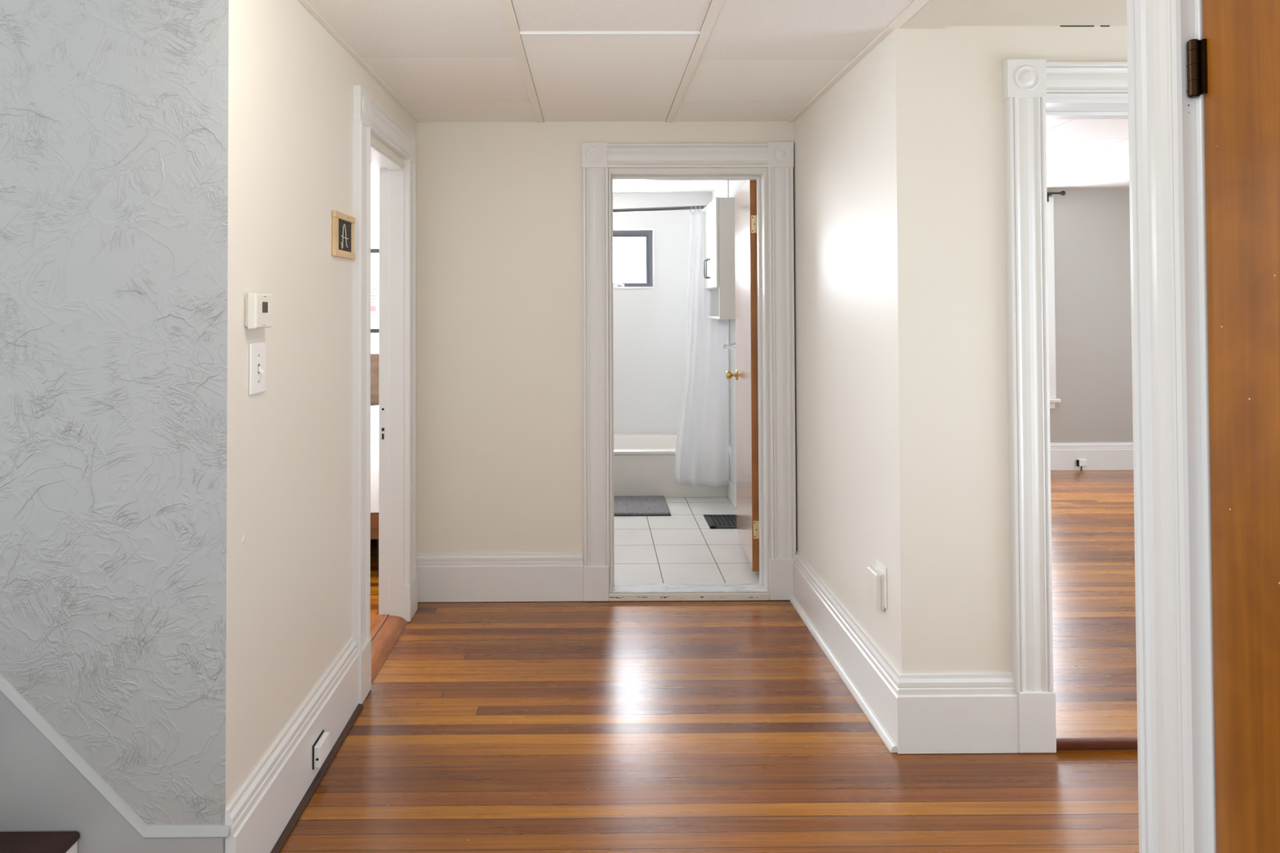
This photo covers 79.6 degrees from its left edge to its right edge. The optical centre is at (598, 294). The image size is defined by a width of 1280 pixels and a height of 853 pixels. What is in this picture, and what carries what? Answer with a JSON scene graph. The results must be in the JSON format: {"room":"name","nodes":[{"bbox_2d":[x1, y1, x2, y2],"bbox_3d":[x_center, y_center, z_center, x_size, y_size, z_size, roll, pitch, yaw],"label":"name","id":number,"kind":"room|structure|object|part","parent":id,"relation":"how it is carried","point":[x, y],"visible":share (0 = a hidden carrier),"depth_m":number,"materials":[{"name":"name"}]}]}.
{"room":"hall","nodes":[
{"label":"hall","id":0,"kind":"room"},
{"bbox_2d":[0,0,228,852],"bbox_3d":[-1.941,0.072,1.852,2.141,2.750,0.130,0,-1,0],"label":"wall","id":1,"kind":"structure","parent":0,"point":[114,113],"depth_m":1.79,"materials":[{"name":"grey paint"}]},
{"bbox_2d":[0,673,230,852],"bbox_3d":[-1.732,0.542,1.775,1.754,1.806,0.016,0,-1,0],"label":"trim","id":2,"kind":"structure","parent":1,"relation":"attached to","point":[46,785],"depth_m":1.76,"materials":[{"name":"grey paint"}]},
{"bbox_2d":[225,0,416,808],"bbox_3d":[-0.929,0.254,2.748,0.110,2.406,1.909,0,-1,0],"label":"wall","id":3,"kind":"structure","parent":0,"point":[289,586],"depth_m":2.13,"materials":[{"name":"beige paint"}]},
{"bbox_2d":[248,342,265,395],"bbox_3d":[-0.859,0.188,1.947,0.020,0.128,0.086,0,-1,0],"label":"light switch","id":4,"kind":"object","parent":3,"relation":"attached to","point":[257,350],"visible":1,"depth_m":1.94,"materials":[{"name":"white plastic"}]},
{"bbox_2d":[244,293,272,328],"bbox_3d":[-0.854,0.042,1.927,0.032,0.089,0.102,0,-1,0],"label":"thermostat","id":5,"kind":"object","parent":3,"relation":"attached to","point":[258,306],"visible":1,"depth_m":1.89,"materials":[{"name":"white plastic"}]},
{"bbox_3d":[-0.863,0.044,1.929,0.013,0.075,0.094,0,-1,0],"label":"wall plate","id":6,"kind":"part","parent":5,"relation":"part of","materials":[{"name":"white plastic"}]},
{"bbox_2d":[225,636,363,852],"bbox_3d":[-0.847,1.325,2.240,0.041,0.246,0.931,0,-1,0],"label":"baseboard","id":7,"kind":"structure","parent":3,"relation":"attached to","point":[263,815],"depth_m":2.12,"materials":[{"name":"white paint"}]},
{"bbox_3d":[-0.835,1.442,2.237,0.018,0.013,0.930,0,-1,0],"label":"shoe moulding","id":8,"kind":"part","parent":7,"relation":"part of","materials":[{"name":"brown"}]},
{"bbox_2d":[312,729,329,769],"bbox_3d":[-0.832,1.366,2.301,0.022,0.068,0.088,0,-1,0],"label":"phone jack","id":9,"kind":"object","parent":3,"relation":"attached to","point":[321,748],"visible":1,"depth_m":2.28,"materials":[{"name":"white plastic"}]},
{"bbox_2d":[332,210,355,259],"bbox_3d":[-0.868,-0.198,2.615,0.013,0.150,0.212,0,-1,0],"label":"chalkboard sign","id":10,"kind":"object","parent":3,"relation":"attached to","point":[342,224],"visible":1,"depth_m":2.60,"materials":[{"name":"black wood"}]},
{"bbox_3d":[-0.868,-0.135,2.614,0.012,0.024,0.212,0,-1,0],"label":"rail","id":11,"kind":"part","parent":10,"relation":"part of","materials":[{"name":"brown wood"}]},
{"bbox_3d":[-0.868,-0.262,2.616,0.012,0.022,0.212,0,-1,0],"label":"rail","id":12,"kind":"part","parent":10,"relation":"part of","materials":[{"name":"brown wood"}]},
{"bbox_2d":[351,84,417,703],"bbox_3d":[-0.916,0.361,3.155,0.146,2.201,0.869,0,-1,0],"label":"trim","id":13,"kind":"structure","parent":3,"relation":"attached to","point":[397,578],"depth_m":3.44,"materials":[{"name":"white paint"}]},
{"bbox_3d":[-0.974,0.519,3.456,0.026,0.030,0.002,0,-1,0],"label":"strike plate","id":14,"kind":"part","parent":13,"relation":"part of","materials":[{"name":"white paint"}]},
{"bbox_2d":[370,614,407,683],"bbox_3d":[-0.943,1.448,3.138,0.182,0.031,0.608,0,-1,0],"label":"threshold","id":15,"kind":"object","parent":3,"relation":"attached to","point":[385,629],"depth_m":3.23,"materials":[{"name":"brown wood"}]},
{"bbox_2d":[370,166,379,354],"bbox_3d":[-2.137,0.218,6.245,2.400,2.600,0.120,0,-1,0],"label":"wall","id":16,"kind":"structure","parent":0,"point":[375,171],"depth_m":6.20,"materials":[{"name":"white paint"}]},
{"bbox_2d":[370,248,378,333],"bbox_3d":[-1.887,-0.026,6.177,1.000,0.673,0.024,0,-1,0],"label":"framed print","id":17,"kind":"object","parent":16,"relation":"attached to","point":[374,252],"visible":0.21,"depth_m":6.18,"materials":[{"name":"black paper"}]},
{"bbox_2d":[416,120,796,591],"bbox_3d":[0.030,0.267,3.774,2.103,2.406,0.145,0,-1,0],"label":"wall","id":18,"kind":"structure","parent":0,"point":[500,411],"depth_m":3.71,"materials":[{"name":"beige paint"}]},
{"bbox_2d":[415,552,583,602],"bbox_3d":[-0.475,1.356,3.675,0.802,0.225,0.024,0,-1,0],"label":"baseboard","id":19,"kind":"structure","parent":18,"relation":"attached to","point":[442,577],"depth_m":3.66,"materials":[{"name":"white paint"}]},
{"bbox_2d":[581,142,795,601],"bbox_3d":[0.435,0.367,3.761,1.030,2.199,0.172,0,-1,0],"label":"trim","id":20,"kind":"structure","parent":18,"relation":"attached to","point":[775,571],"depth_m":3.69,"materials":[{"name":"white paint"}]},
{"bbox_2d":[608,582,769,601],"bbox_3d":[0.433,1.446,3.724,0.768,0.042,0.123,0,-1,0],"label":"trim","id":21,"kind":"structure","parent":18,"relation":"attached to","point":[696,591],"depth_m":3.67,"materials":[{"name":"grey stone"}]},
{"bbox_3d":[0.436,1.429,3.729,0.752,0.006,0.115,0,-1,0],"label":"marble sill","id":22,"kind":"part","parent":21,"relation":"part of","materials":[{"name":"white stone"}]},
{"bbox_2d":[725,180,759,571],"bbox_3d":[0.809,0.402,4.217,0.160,1.990,0.730,0,-1,4],"label":"door","id":23,"kind":"structure","parent":18,"relation":"in","point":[745,374],"depth_m":4.02,"materials":[{"name":"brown wood"}]},
{"bbox_3d":[0.782,0.477,4.520,0.063,0.064,0.064,0,-1,4],"label":"knob","id":24,"kind":"part","parent":23,"relation":"part of","materials":[{"name":"gold metal"}]},
{"bbox_2d":[613,192,711,433],"bbox_3d":[-0.006,0.293,6.306,1.862,2.435,0.120,0,-1,0],"label":"wall","id":25,"kind":"structure","parent":0,"point":[650,324],"depth_m":6.25,"materials":[{"name":"white paint"}]},
{"bbox_2d":[613,228,654,288],"bbox_3d":[0.033,-0.289,6.251,0.846,0.490,0.109,0,-1,0],"label":"window","id":26,"kind":"structure","parent":25,"relation":"in","point":[633,249],"depth_m":6.29,"materials":[{"name":"white glass"}]},
{"bbox_3d":[0.134,-0.075,6.232,0.144,0.037,0.077,0,-1,0],"label":"crank handle","id":27,"kind":"part","parent":26,"relation":"part of","materials":[{"name":"white plastic"}]},
{"bbox_3d":[0.032,-0.278,6.299,0.742,0.406,0.006,0,-1,0],"label":"pane","id":28,"kind":"part","parent":26,"relation":"part of","materials":[{"name":"white glass"}]},
{"bbox_2d":[613,497,759,583],"bbox_3d":[0.070,1.500,5.007,1.750,0.100,2.460,0,-1,0],"label":"floor","id":29,"kind":"structure","parent":0,"point":[681,547],"depth_m":4.34,"materials":[{"name":"white tile"}]},
{"bbox_2d":[613,495,671,515],"bbox_3d":[0.111,1.444,5.236,0.722,0.020,0.463,0,-1,0],"label":"bath mat","id":30,"kind":"object","parent":29,"relation":"on","point":[655,505],"visible":0.54,"depth_m":5.17,"materials":[{"name":"grey fabric"}]},
{"bbox_2d":[613,433,728,497],"bbox_3d":[0.139,1.295,5.854,1.580,0.334,0.749,0,-1,0],"label":"bathtub","id":31,"kind":"object","parent":29,"relation":"on","point":[644,463],"visible":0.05,"depth_m":5.50,"materials":[{"name":"white ceramic"}]},
{"bbox_2d":[703,514,736,528],"bbox_3d":[0.808,1.442,4.865,0.249,0.007,0.295,0,-1,0],"label":"floor vent","id":32,"kind":"object","parent":29,"relation":"in","point":[713,521],"visible":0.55,"depth_m":4.88,"materials":[{"name":"black metal"}]},
{"bbox_2d":[280,470,1138,852],"bbox_3d":[1.183,1.477,3.624,8.800,0.094,5.560,0,-1,0],"label":"floor","id":33,"kind":"structure","parent":0,"point":[620,726],"depth_m":2.47,"materials":[{"name":"brown wood"}]},
{"bbox_2d":[0,831,79,852],"bbox_3d":[-1.512,1.119,1.297,0.651,0.632,0.927,0,-1,0],"label":"staircase","id":34,"kind":"structure","parent":33,"relation":"on","point":[61,842],"depth_m":1.73,"materials":[{"name":"brown wood"}]},
{"bbox_2d":[370,354,378,575],"bbox_3d":[-1.827,0.972,5.050,1.530,1.020,2.179,0,-1,0],"label":"bed","id":35,"kind":"object","parent":33,"relation":"on","point":[374,357],"visible":0.06,"depth_m":4.18,"materials":[{"name":"brown wood"}]},
{"bbox_2d":[370,404,378,411],"bbox_3d":[-1.452,0.872,5.858,0.680,0.075,0.400,0,-1,0],"label":"pillow","id":36,"kind":"object","parent":35,"relation":"on","point":[373,407],"depth_m":5.75,"materials":[{"name":"white fabric"}]},
{"bbox_3d":[-1.833,0.987,6.109,1.520,1.015,0.060,0,-1,0],"label":"headboard","id":37,"kind":"part","parent":35,"relation":"part of","materials":[{"name":"brown wood"}]},
{"bbox_3d":[-1.817,1.202,3.993,1.485,0.147,0.035,0,-1,0],"label":"foot rail","id":38,"kind":"part","parent":35,"relation":"part of","materials":[{"name":"brown wood"}]},
{"bbox_2d":[370,404,378,512],"bbox_3d":[-1.827,1.001,5.007,1.530,0.302,2.094,0,-1,0],"label":"duvet","id":39,"kind":"object","parent":35,"relation":"on","point":[374,408],"depth_m":4.07,"materials":[{"name":"white fabric"}]},
{"bbox_3d":[-1.119,1.366,4.012,0.060,0.194,0.060,0,-1,0],"label":"leg","id":40,"kind":"part","parent":35,"relation":"part of","materials":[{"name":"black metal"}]},
{"bbox_2d":[1056,737,1137,750],"bbox_3d":[1.834,1.425,2.428,0.792,0.034,0.020,0,-1,0],"label":"threshold","id":41,"kind":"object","parent":33,"relation":"on","point":[1104,743],"depth_m":2.42,"materials":[{"name":"brown wood"}]},
{"bbox_2d":[297,0,1127,192],"bbox_3d":[0.828,-0.900,3.155,3.700,0.115,6.470,0,-1,0],"label":"ceiling","id":42,"kind":"structure","parent":0,"point":[439,60],"depth_m":2.67,"materials":[{"name":"white"}]},
{"bbox_2d":[711,29,902,674],"bbox_3d":[1.007,0.260,4.412,0.141,2.435,3.920,0,-1,0],"label":"wall","id":43,"kind":"structure","parent":0,"point":[846,229],"depth_m":2.91,"materials":[{"name":"beige paint"}]},
{"bbox_2d":[702,197,735,319],"bbox_3d":[0.824,-0.225,5.207,0.210,0.782,0.607,0,-1,0],"label":"upper cabinet","id":44,"kind":"object","parent":43,"relation":"attached to","point":[719,214],"visible":0.8,"depth_m":4.91,"materials":[{"name":"white wood"}]},
{"bbox_3d":[0.735,-0.171,5.248,0.033,0.132,0.009,0,-1,0],"label":"handle","id":45,"kind":"part","parent":44,"relation":"part of","materials":[{"name":"silver metal"}]},
{"bbox_3d":[0.757,-0.326,5.361,0.016,0.575,0.301,0,-1,0],"label":"door","id":46,"kind":"part","parent":44,"relation":"part of","materials":[{"name":"white wood"}]},
{"bbox_3d":[0.736,-0.172,5.165,0.033,0.132,0.009,0,-1,0],"label":"handle","id":47,"kind":"part","parent":44,"relation":"part of","materials":[{"name":"silver metal"}]},
{"bbox_3d":[0.759,-0.330,5.056,0.016,0.575,0.303,0,-1,0],"label":"door","id":48,"kind":"part","parent":44,"relation":"part of","materials":[{"name":"white wood"}]},
{"bbox_2d":[725,180,730,445],"bbox_3d":[0.924,0.117,5.469,0.012,1.915,0.050,0,-1,0],"label":"trim","id":49,"kind":"structure","parent":43,"relation":"attached to","point":[726,181],"depth_m":5.44,"materials":[{"name":"white paint"}]},
{"bbox_2d":[723,342,735,351],"bbox_3d":[0.890,0.350,4.910,0.089,0.062,0.642,0,-1,0],"label":"towel bar","id":50,"kind":"object","parent":43,"relation":"attached to","point":[732,346],"visible":0.38,"depth_m":5.18,"materials":[{"name":"white ceramic"}]},
{"bbox_2d":[728,480,736,509],"bbox_3d":[0.932,1.376,4.659,0.014,0.130,1.610,0,-1,0],"label":"baseboard","id":51,"kind":"structure","parent":43,"relation":"attached to","point":[731,489],"depth_m":5.28,"materials":[{"name":"white paint"}]},
{"bbox_2d":[789,551,900,753],"bbox_3d":[0.937,1.338,3.038,0.044,0.233,1.256,0,-1,0],"label":"baseboard","id":52,"kind":"structure","parent":43,"relation":"attached to","point":[869,676],"depth_m":2.85,"materials":[{"name":"white paint"}]},
{"bbox_2d":[866,559,887,610],"bbox_3d":[0.945,0.988,2.608,0.030,0.152,0.109,0,-1,0],"label":"outlet cover","id":53,"kind":"object","parent":43,"relation":"attached to","point":[877,587],"visible":1,"depth_m":2.58,"materials":[{"name":"white plastic"}]},
{"bbox_3d":[0.958,0.981,2.598,0.005,0.138,0.089,0,-1,0],"label":"wall plate","id":54,"kind":"part","parent":53,"relation":"part of","materials":[{"name":"white plastic"}]},
{"bbox_2d":[895,25,1127,673],"bbox_3d":[3.322,0.161,2.542,4.726,2.556,0.152,0,-1,0],"label":"wall","id":55,"kind":"structure","parent":0,"point":[955,551],"depth_m":2.45,"materials":[{"name":"beige paint"}]},
{"bbox_2d":[897,672,1018,753],"bbox_3d":[1.129,1.324,2.423,0.380,0.238,0.024,0,-1,0],"label":"baseboard","id":56,"kind":"structure","parent":55,"relation":"attached to","point":[937,713],"depth_m":2.41,"materials":[{"name":"white paint"}]},
{"bbox_2d":[1003,58,1128,753],"bbox_3d":[1.829,0.346,2.516,1.049,2.191,0.188,0,-1,0],"label":"trim","id":57,"kind":"structure","parent":55,"relation":"attached to","point":[1036,91],"depth_m":2.44,"materials":[{"name":"white paint"}]},
{"bbox_2d":[1045,119,1128,188],"bbox_3d":[3.320,-0.955,4.521,4.700,0.080,4.070,0,-1,0],"label":"ceiling","id":58,"kind":"structure","parent":0,"point":[1082,153],"depth_m":4.96,"materials":[{"name":"white"}]},
{"bbox_2d":[1046,188,1133,442],"bbox_3d":[3.362,0.259,6.477,4.600,2.485,0.120,0,-1,0],"label":"wall","id":59,"kind":"structure","parent":0,"point":[1092,248],"depth_m":6.42,"materials":[{"name":"grey paint"}]},
{"bbox_2d":[1047,196,1061,408],"bbox_3d":[3.263,0.073,6.424,1.123,1.765,0.130,0,-1,0],"label":"window","id":60,"kind":"structure","parent":59,"relation":"in","point":[1053,399],"depth_m":6.40,"materials":[{"name":"white paint"}]},
{"bbox_2d":[1047,191,1066,201],"bbox_3d":[3.281,-0.812,6.368,1.165,0.084,0.082,0,-1,0],"label":"curtain rod","id":61,"kind":"object","parent":60,"relation":"attached to","point":[1062,193],"visible":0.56,"depth_m":6.35,"materials":[{"name":"black metal"}]},
{"bbox_3d":[3.262,-0.833,6.349,1.125,0.018,0.018,0,-1,0],"label":"rod","id":62,"kind":"part","parent":61,"relation":"part of","materials":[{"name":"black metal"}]},
{"bbox_2d":[1076,459,1086,470],"bbox_3d":[4.007,1.420,6.365,0.069,0.096,0.030,0,-1,0],"label":"phone jack","id":63,"kind":"object","parent":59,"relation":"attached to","point":[1081,463],"visible":1,"depth_m":6.35,"materials":[{"name":"white plastic"}]},
{"bbox_2d":[1050,442,1133,470],"bbox_3d":[3.317,1.354,6.387,4.500,0.225,0.024,0,-1,0],"label":"baseboard","id":64,"kind":"structure","parent":59,"relation":"attached to","point":[1064,455],"depth_m":6.38,"materials":[{"name":"white paint"}]},
{"bbox_3d":[-0.870,0.277,5.101,0.120,2.435,2.520,0,-1,0],"label":"wall","id":65,"kind":"structure","parent":0,"visible":0},
{"bbox_2d":[613,205,706,212],"bbox_3d":[0.055,-0.593,5.481,1.737,0.114,0.052,0,-1,0],"label":"shower rod","id":66,"kind":"object","parent":65,"relation":"attached to","point":[689,207],"visible":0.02,"depth_m":5.47,"materials":[{"name":"silver metal"}]},
{"bbox_2d":[674,204,728,486],"bbox_3d":[0.726,0.354,5.444,0.390,2.001,0.092,0,-1,0],"label":"shower curtain","id":67,"kind":"object","parent":66,"relation":"hanging from","point":[702,443],"visible":0.78,"depth_m":5.42,"materials":[{"name":"white fabric"}]},
{"bbox_3d":[1.842,0.223,1.397,1.700,2.406,2.119,0,-1,0],"label":"wall","id":68,"kind":"structure","parent":0,"visible":0},
{"bbox_2d":[1126,0,1216,852],"bbox_3d":[1.041,0.319,0.861,0.150,2.198,1.050,0,-1,0],"label":"trim","id":69,"kind":"structure","parent":68,"relation":"attached to","point":[1172,517],"depth_m":1.30,"materials":[{"name":"white paint"}]},
{"bbox_2d":[1186,0,1279,852],"bbox_3d":[1.005,0.394,0.866,0.054,2.037,0.792,0,-1,0],"label":"door","id":70,"kind":"structure","parent":68,"relation":"in","point":[1235,65],"depth_m":1.18,"materials":[{"name":"orange wood"}]}
]}

